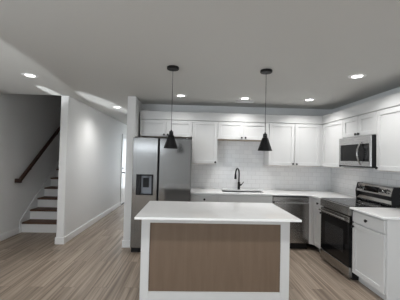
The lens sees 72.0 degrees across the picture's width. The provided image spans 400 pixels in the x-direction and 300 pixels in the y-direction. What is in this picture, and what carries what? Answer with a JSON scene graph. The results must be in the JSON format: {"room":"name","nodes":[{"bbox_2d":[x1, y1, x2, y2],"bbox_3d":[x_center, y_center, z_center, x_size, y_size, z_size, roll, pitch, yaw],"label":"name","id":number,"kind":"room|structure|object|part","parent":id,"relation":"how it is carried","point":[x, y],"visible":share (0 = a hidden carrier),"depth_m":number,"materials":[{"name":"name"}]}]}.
{"room":"kitchen","nodes":[
{"label":"kitchen","id":0,"kind":"room"},
{"bbox_2d":[0,93,60,233],"bbox_3d":[-3.299,-1.010,3.083,0.120,5.000,14.640,1,-2,-2],"label":"wall","id":1,"kind":"structure","parent":0,"point":[27,121],"depth_m":5.21,"materials":[{"name":"paint"}]},
{"bbox_2d":[0,227,19,240],"bbox_3d":[-3.207,1.366,0.494,0.014,0.115,9.345,1,-2,-2],"label":"baseboard","id":2,"kind":"structure","parent":1,"relation":"attached to","point":[15,231],"depth_m":4.84,"materials":[{"name":"white paint"}]},
{"bbox_2d":[15,126,59,182],"bbox_3d":[-3.308,-0.595,6.556,0.111,2.460,3.137,1,-2,-2],"label":"handrail","id":3,"kind":"object","parent":1,"relation":"attached to","point":[17,180],"visible":0.67,"depth_m":5.48,"materials":[{"name":"brown wood"}]},
{"bbox_2d":[56,96,126,236],"bbox_3d":[-2.355,-0.868,7.465,0.125,5.000,5.700,1,-2,-2],"label":"wall","id":4,"kind":"structure","parent":0,"point":[90,150],"depth_m":5.43,"materials":[{"name":"paint"}]},
{"bbox_2d":[55,202,119,243],"bbox_3d":[-2.414,1.573,7.392,0.153,0.115,5.714,1,-2,-2],"label":"baseboard","id":5,"kind":"structure","parent":4,"relation":"attached to","point":[58,240],"depth_m":5.32,"materials":[{"name":"white paint"}]},
{"bbox_2d":[121,137,125,204],"bbox_3d":[-2.333,0.648,8.737,0.078,2.040,0.880,1,-2,-2],"label":"door","id":6,"kind":"structure","parent":4,"relation":"in","point":[124,139],"depth_m":8.50,"materials":[{"name":"white paint"}]},
{"bbox_2d":[120,134,126,205],"bbox_3d":[-2.358,0.597,8.738,0.026,2.140,1.080,1,-2,-2],"label":"trim","id":7,"kind":"structure","parent":4,"relation":"attached to","point":[123,135],"depth_m":8.23,"materials":[{"name":"white paint"}]},
{"bbox_2d":[123,96,141,239],"bbox_3d":[-1.250,0.426,7.408,0.133,2.465,5.820,1,-2,-2],"label":"wall","id":8,"kind":"structure","parent":0,"point":[134,106],"depth_m":4.51,"materials":[{"name":"paint"}]},
{"bbox_2d":[122,240,129,247],"bbox_3d":[-1.286,1.599,7.369,0.147,0.115,5.834,1,-2,-2],"label":"baseboard","id":9,"kind":"structure","parent":8,"relation":"attached to","point":[125,243],"depth_m":4.46,"materials":[{"name":"white paint"}]},
{"bbox_2d":[0,204,383,299],"bbox_3d":[-0.384,1.624,3.112,6.140,0.120,14.800,1,-2,-2],"label":"floor","id":10,"kind":"structure","parent":0,"point":[94,264],"depth_m":3.58,"materials":[{"name":"brown wood"}]},
{"bbox_2d":[19,161,58,232],"bbox_3d":[-2.910,0.228,6.850,0.966,2.750,3.356,1,-2,-2],"label":"staircase","id":11,"kind":"structure","parent":10,"relation":"on","point":[40,216],"depth_m":5.45,"materials":[{"name":"white paint"}]},
{"bbox_2d":[130,137,191,251],"bbox_3d":[-0.618,0.705,4.684,0.907,1.789,0.831,1,-2,-2],"label":"refrigerator","id":12,"kind":"object","parent":10,"relation":"on","point":[159,173],"visible":0.75,"depth_m":4.28,"materials":[{"name":"grey metal"}]},
{"bbox_3d":[-0.865,0.658,4.298,0.386,1.700,0.068,1,-2,-2],"label":"door","id":13,"kind":"part","parent":12,"relation":"part of","materials":[{"name":"silver metal"}]},
{"bbox_3d":[-0.399,0.670,4.314,0.497,1.700,0.068,1,-2,-2],"label":"door","id":14,"kind":"part","parent":12,"relation":"part of","materials":[{"name":"silver metal"}]},
{"bbox_2d":[190,194,217,201],"bbox_3d":[0.052,1.174,4.804,0.447,0.892,0.670,1,-2,-2],"label":"base cabinet","id":15,"kind":"object","parent":10,"relation":"on","point":[194,197],"visible":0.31,"depth_m":4.51,"materials":[{"name":"white paint"}]},
{"bbox_2d":[191,188,355,198],"bbox_3d":[1.169,0.739,4.682,2.652,0.022,0.990,1,-2,-2],"label":"countertop","id":16,"kind":"structure","parent":15,"relation":"on","point":[317,194],"depth_m":4.67,"materials":[{"name":"white stone"}]},
{"bbox_2d":[234,168,243,189],"bbox_3d":[0.688,0.526,5.029,0.252,0.400,0.107,3,-2,-44],"label":"kitchen faucet","id":17,"kind":"object","parent":16,"relation":"on","point":[235,176],"visible":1,"depth_m":5.07,"materials":[{"name":"black metal"}]},
{"bbox_3d":[0.680,0.465,5.015,0.027,0.280,0.211,1,-2,28],"label":"spout","id":18,"kind":"part","parent":17,"relation":"part of","materials":[{"name":"black metal"}]},
{"bbox_2d":[222,191,261,192],"bbox_3d":[0.734,0.841,4.855,0.718,0.192,0.373,1,-2,-2],"label":"sink","id":19,"kind":"object","parent":16,"relation":"in","point":[222,191],"visible":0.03,"depth_m":5.04,"materials":[{"name":"metal"}]},
{"bbox_2d":[139,220,289,299],"bbox_3d":[0.146,1.131,3.156,1.513,0.892,0.731,1,-2,-2],"label":"kitchen island","id":20,"kind":"object","parent":10,"relation":"on","point":[180,259],"visible":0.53,"depth_m":2.80,"materials":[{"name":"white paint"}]},
{"bbox_3d":[-0.557,1.105,2.812,0.085,0.892,0.090,1,-2,-2],"label":"corner post","id":21,"kind":"part","parent":20,"relation":"part of","materials":[{"name":"white paint"}]},
{"bbox_3d":[0.145,1.503,2.800,1.336,0.130,0.039,1,-2,-2],"label":"rail","id":22,"kind":"part","parent":20,"relation":"part of","materials":[{"name":"white paint"}]},
{"bbox_3d":[0.164,0.713,2.822,1.336,0.074,0.039,1,-2,-2],"label":"rail","id":23,"kind":"part","parent":20,"relation":"part of","materials":[{"name":"white paint"}]},
{"bbox_2d":[134,201,301,221],"bbox_3d":[0.163,0.671,3.087,1.589,0.022,0.973,1,-2,-2],"label":"island countertop","id":24,"kind":"structure","parent":20,"relation":"on","point":[153,210],"depth_m":2.90,"materials":[{"name":"white stone"}]},
{"bbox_3d":[0.866,1.141,2.859,0.092,0.892,0.090,1,-2,-2],"label":"corner post","id":25,"kind":"part","parent":20,"relation":"part of","materials":[{"name":"white paint"}]},
{"bbox_2d":[218,194,272,202],"bbox_3d":[0.729,1.191,4.827,0.906,0.892,0.670,1,-2,-2],"label":"base cabinet","id":26,"kind":"object","parent":10,"relation":"on","point":[221,197],"visible":0.04,"depth_m":4.53,"materials":[{"name":"white paint"}]},
{"bbox_2d":[272,195,308,248],"bbox_3d":[1.489,1.220,4.835,0.608,0.872,0.665,1,-2,-2],"label":"dishwasher","id":27,"kind":"object","parent":10,"relation":"on","point":[298,206],"visible":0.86,"depth_m":4.55,"materials":[{"name":"grey metal"}]},
{"bbox_2d":[272,195,307,202],"bbox_3d":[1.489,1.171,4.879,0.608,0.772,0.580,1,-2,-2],"label":"control panel","id":28,"kind":"object","parent":27,"relation":"in","point":[272,195],"depth_m":4.60,"materials":[{"name":"grey metal"}]},
{"bbox_3d":[1.507,0.820,4.579,0.602,0.078,0.040,1,-2,-2],"label":"control panel","id":29,"kind":"part","parent":27,"relation":"part of","materials":[{"name":"silver metal"}]},
{"bbox_3d":[1.508,0.873,4.535,0.568,0.026,0.045,1,-2,-2],"label":"handle","id":30,"kind":"part","parent":27,"relation":"part of","materials":[{"name":"silver metal"}]},
{"bbox_3d":[1.487,1.594,4.615,0.602,0.112,0.025,1,-2,-2],"label":"kick plate","id":31,"kind":"part","parent":27,"relation":"part of","materials":[{"name":"black plastic"}]},
{"bbox_2d":[308,196,323,251],"bbox_3d":[2.157,1.214,4.422,0.694,0.892,0.426,1,-2,-2],"label":"base cabinet","id":32,"kind":"object","parent":10,"relation":"on","point":[317,213],"depth_m":4.46,"materials":[{"name":"white paint"}]},
{"bbox_3d":[1.841,1.158,4.564,0.070,0.787,0.124,1,-2,-2],"label":"corner filler","id":33,"kind":"part","parent":32,"relation":"part of","materials":[{"name":"white wood"}]},
{"bbox_3d":[1.872,1.234,4.349,0.019,0.610,0.291,1,-2,-2],"label":"door","id":34,"kind":"part","parent":32,"relation":"part of","materials":[{"name":"white paint"}]},
{"bbox_3d":[1.882,0.846,4.360,0.019,0.131,0.291,1,-2,-2],"label":"drawer","id":35,"kind":"part","parent":32,"relation":"part of","materials":[{"name":"white paint"}]},
{"bbox_2d":[319,182,399,279],"bbox_3d":[2.148,1.059,3.829,0.713,1.170,0.762,1,-2,-2],"label":"range","id":36,"kind":"object","parent":10,"relation":"on","point":[336,213],"visible":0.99,"depth_m":3.71,"materials":[{"name":"black metal"}]},
{"bbox_3d":[1.826,0.884,3.822,0.059,0.023,0.660,1,-2,-2],"label":"handle","id":37,"kind":"part","parent":36,"relation":"part of","materials":[{"name":"silver metal"}]},
{"bbox_3d":[1.859,1.539,3.806,0.044,0.125,0.754,1,-2,-2],"label":"drawer","id":38,"kind":"part","parent":36,"relation":"part of","materials":[{"name":"silver metal"}]},
{"bbox_3d":[1.870,1.162,3.817,0.040,0.621,0.754,1,-2,-2],"label":"oven door","id":39,"kind":"part","parent":36,"relation":"part of","materials":[{"name":"black glass"}]},
{"bbox_3d":[1.873,0.778,3.827,0.052,0.115,0.760,1,-2,-2],"label":"panel","id":40,"kind":"part","parent":36,"relation":"part of","materials":[{"name":"silver metal"}]},
{"bbox_2d":[324,198,395,207],"bbox_3d":[2.163,0.733,3.838,0.588,0.018,0.760,1,-2,-2],"label":"cooktop","id":41,"kind":"object","parent":36,"relation":"in","point":[339,202],"depth_m":3.75,"materials":[{"name":"black glass"}]},
{"bbox_2d":[351,210,399,299],"bbox_3d":[2.212,1.181,3.150,0.670,0.892,0.586,1,-2,-2],"label":"base cabinet","id":42,"kind":"object","parent":10,"relation":"on","point":[375,241],"visible":1,"depth_m":2.99,"materials":[{"name":"white paint"}]},
{"bbox_3d":[1.913,1.202,3.148,0.019,0.610,0.560,1,-2,-2],"label":"door","id":43,"kind":"part","parent":42,"relation":"part of","materials":[{"name":"white paint"}]},
{"bbox_3d":[1.922,0.815,3.158,0.019,0.131,0.560,1,-2,-2],"label":"drawer","id":44,"kind":"part","parent":42,"relation":"part of","materials":[{"name":"white paint"}]},
{"bbox_2d":[350,207,399,219],"bbox_3d":[2.213,0.723,3.154,0.669,0.022,0.604,1,-2,-2],"label":"countertop","id":45,"kind":"structure","parent":42,"relation":"on","point":[382,213],"depth_m":3.15,"materials":[{"name":"white stone"}]},
{"bbox_3d":[2.245,1.175,2.867,0.623,0.892,0.016,1,-2,-2],"label":"panel","id":46,"kind":"part","parent":42,"relation":"part of","materials":[{"name":"white paint"}]},
{"bbox_2d":[0,0,399,124],"bbox_3d":[-0.320,-1.025,3.184,6.140,0.250,14.800,1,-2,-2],"label":"ceiling","id":47,"kind":"structure","parent":0,"point":[98,54],"depth_m":2.52,"materials":[{"name":"paint"}]},
{"bbox_2d":[21,73,38,77],"bbox_3d":[-2.128,-0.931,3.451,0.192,0.009,0.192,1,-2,-2],"label":"recessed light","id":48,"kind":"object","parent":47,"relation":"in","point":[23,74],"visible":1,"depth_m":3.44,"materials":[{"name":"white"}]},
{"bbox_2d":[164,65,178,148],"bbox_3d":[-0.305,-0.460,2.990,0.158,0.886,0.158,1,-2,-2],"label":"pendant lamp","id":49,"kind":"object","parent":47,"relation":"hanging from","point":[170,143],"visible":1,"depth_m":2.95,"materials":[{"name":"black metal"}]},
{"bbox_3d":[-0.314,-0.090,2.979,0.158,0.145,0.158,1,-2,-2],"label":"lamp shade","id":50,"kind":"part","parent":49,"relation":"part of","materials":[{"name":"black metal"}]},
{"bbox_3d":[-0.302,-0.544,2.992,0.005,0.680,0.005,1,-2,-2],"label":"cord","id":51,"kind":"part","parent":49,"relation":"part of","materials":[{"name":"black"}]},
{"bbox_2d":[235,100,253,102],"bbox_3d":[0.765,-0.827,4.719,0.310,0.008,0.135,1,-2,-2],"label":"ceiling vent","id":52,"kind":"object","parent":47,"relation":"in","point":[238,101],"visible":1,"depth_m":4.70,"materials":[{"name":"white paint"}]},
{"bbox_2d":[258,68,271,150],"bbox_3d":[0.720,-0.435,3.023,0.158,0.886,0.158,1,-2,-2],"label":"pendant lamp","id":53,"kind":"object","parent":47,"relation":"hanging from","point":[264,145],"visible":1,"depth_m":2.98,"materials":[{"name":"black metal"}]},
{"bbox_3d":[0.711,-0.064,3.013,0.158,0.145,0.158,1,-2,-2],"label":"lamp shade","id":54,"kind":"part","parent":53,"relation":"part of","materials":[{"name":"black metal"}]},
{"bbox_2d":[303,98,315,100],"bbox_3d":[1.766,-0.810,4.450,0.192,0.009,0.192,1,-2,-2],"label":"recessed light","id":55,"kind":"object","parent":47,"relation":"in","point":[308,99],"visible":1,"depth_m":4.43,"materials":[{"name":"white"}]},
{"bbox_2d":[348,74,366,78],"bbox_3d":[1.803,-0.844,3.161,0.192,0.009,0.192,1,-2,-2],"label":"recessed light","id":56,"kind":"object","parent":47,"relation":"in","point":[354,76],"visible":1,"depth_m":3.16,"materials":[{"name":"white"}]},
{"bbox_2d":[142,104,331,199],"bbox_3d":[0.693,0.414,5.242,3.607,2.465,0.120,1,-2,-2],"label":"wall","id":57,"kind":"structure","parent":0,"point":[145,107],"depth_m":5.21,"materials":[{"name":"paint"}]},
{"bbox_2d":[140,119,191,138],"bbox_3d":[-0.597,-0.376,4.970,0.908,0.297,0.376,1,-2,-2],"label":"upper cabinet","id":58,"kind":"object","parent":57,"relation":"attached to","point":[149,128],"visible":0.94,"depth_m":4.82,"materials":[{"name":"white paint"}]},
{"bbox_3d":[-0.819,-0.384,4.811,0.444,0.282,0.019,1,-2,-2],"label":"door","id":59,"kind":"part","parent":58,"relation":"part of","materials":[{"name":"white paint"}]},
{"bbox_3d":[-0.365,-0.373,4.826,0.444,0.282,0.019,1,-2,-2],"label":"door","id":60,"kind":"part","parent":58,"relation":"part of","materials":[{"name":"white paint"}]},
{"bbox_2d":[140,92,399,123],"bbox_3d":[1.092,-0.568,4.594,4.272,0.145,1.764,1,-2,30],"label":"fascia","id":61,"kind":"object","parent":58,"relation":"on","point":[392,100],"visible":0.95,"depth_m":4.82,"materials":[{"name":"white paint"}]},
{"bbox_2d":[191,121,217,163],"bbox_3d":[0.077,-0.130,4.987,0.450,0.756,0.376,1,-2,-2],"label":"upper cabinet","id":62,"kind":"object","parent":57,"relation":"attached to","point":[204,133],"visible":0.99,"depth_m":4.83,"materials":[{"name":"white paint"}]},
{"bbox_2d":[217,121,268,141],"bbox_3d":[0.763,-0.332,5.015,0.911,0.317,0.376,1,-2,-2],"label":"upper cabinet","id":63,"kind":"object","parent":57,"relation":"attached to","point":[227,131],"visible":0.87,"depth_m":4.86,"materials":[{"name":"white paint"}]},
{"bbox_3d":[0.540,-0.340,4.856,0.446,0.302,0.019,1,-2,-2],"label":"door","id":64,"kind":"part","parent":63,"relation":"part of","materials":[{"name":"white paint"}]},
{"bbox_3d":[0.996,-0.329,4.871,0.446,0.302,0.019,1,-2,-2],"label":"door","id":65,"kind":"part","parent":63,"relation":"part of","materials":[{"name":"white paint"}]},
{"bbox_2d":[264,123,323,166],"bbox_3d":[1.700,-0.089,5.040,0.972,0.756,0.376,1,-2,-2],"label":"upper cabinet","id":66,"kind":"object","parent":57,"relation":"attached to","point":[291,144],"depth_m":4.89,"materials":[{"name":"white paint"}]},
{"bbox_3d":[1.448,-0.098,4.880,0.450,0.741,0.019,1,-2,-2],"label":"door","id":67,"kind":"part","parent":66,"relation":"part of","materials":[{"name":"white paint"}]},
{"bbox_3d":[1.907,-0.086,4.896,0.450,0.741,0.019,1,-2,-2],"label":"door","id":68,"kind":"part","parent":66,"relation":"part of","materials":[{"name":"white paint"}]},
{"bbox_3d":[2.158,-0.077,5.069,0.054,0.748,0.348,1,-2,-2],"label":"corner filler","id":69,"kind":"part","parent":66,"relation":"part of","materials":[{"name":"white wood"}]},
{"bbox_2d":[191,140,399,196],"bbox_3d":[1.209,0.260,4.030,2.664,0.904,2.344,1,-2,-2],"label":"backsplash","id":70,"kind":"structure","parent":57,"relation":"attached to","point":[245,156],"depth_m":5.18,"materials":[{"name":"tile"}]},
{"bbox_2d":[332,87,399,207],"bbox_3d":[2.712,0.339,0.648,0.120,2.465,9.440,1,-2,-2],"label":"wall","id":71,"kind":"structure","parent":0,"point":[396,90],"depth_m":4.16,"materials":[{"name":"paint"}]},
{"bbox_2d":[322,119,363,168],"bbox_3d":[2.344,-0.086,4.569,0.376,0.756,0.657,1,-2,-2],"label":"upper cabinet","id":72,"kind":"object","parent":71,"relation":"attached to","point":[333,131],"visible":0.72,"depth_m":4.57,"materials":[{"name":"white paint"}]},
{"bbox_3d":[2.193,-0.088,4.564,0.019,0.741,0.648,1,-2,-2],"label":"door","id":73,"kind":"part","parent":72,"relation":"part of","materials":[{"name":"white paint"}]},
{"bbox_2d":[343,111,376,137],"bbox_3d":[2.373,-0.332,3.866,0.376,0.300,0.762,1,-2,-2],"label":"upper cabinet","id":74,"kind":"object","parent":71,"relation":"attached to","point":[365,124],"visible":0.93,"depth_m":3.80,"materials":[{"name":"white paint"}]},
{"bbox_3d":[2.216,-0.330,4.051,0.019,0.285,0.372,1,-2,-2],"label":"door","id":75,"kind":"part","parent":74,"relation":"part of","materials":[{"name":"white paint"}]},
{"bbox_2d":[339,135,375,167],"bbox_3d":[2.309,0.030,3.854,0.465,0.423,0.752,1,-2,-2],"label":"microwave","id":76,"kind":"object","parent":74,"relation":"attached to","point":[359,151],"visible":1,"depth_m":3.71,"materials":[{"name":"silver metal"}]},
{"bbox_3d":[2.150,0.039,3.849,0.008,0.238,0.673,1,-2,-2],"label":"glass","id":77,"kind":"part","parent":76,"relation":"part of","materials":[{"name":"black glass"}]},
{"bbox_3d":[2.118,0.046,3.677,0.072,0.316,0.024,1,-2,-2],"label":"handle","id":78,"kind":"part","parent":76,"relation":"part of","materials":[{"name":"silver metal"}]},
{"bbox_3d":[2.229,-0.340,3.670,0.019,0.285,0.372,1,-2,-2],"label":"door","id":79,"kind":"part","parent":74,"relation":"part of","materials":[{"name":"white paint"}]},
{"bbox_2d":[375,105,399,171],"bbox_3d":[2.390,-0.122,3.193,0.376,0.756,0.571,1,-2,-2],"label":"upper cabinet","id":80,"kind":"object","parent":71,"relation":"attached to","point":[388,120],"visible":1,"depth_m":3.27,"materials":[{"name":"white paint"}]}
]}

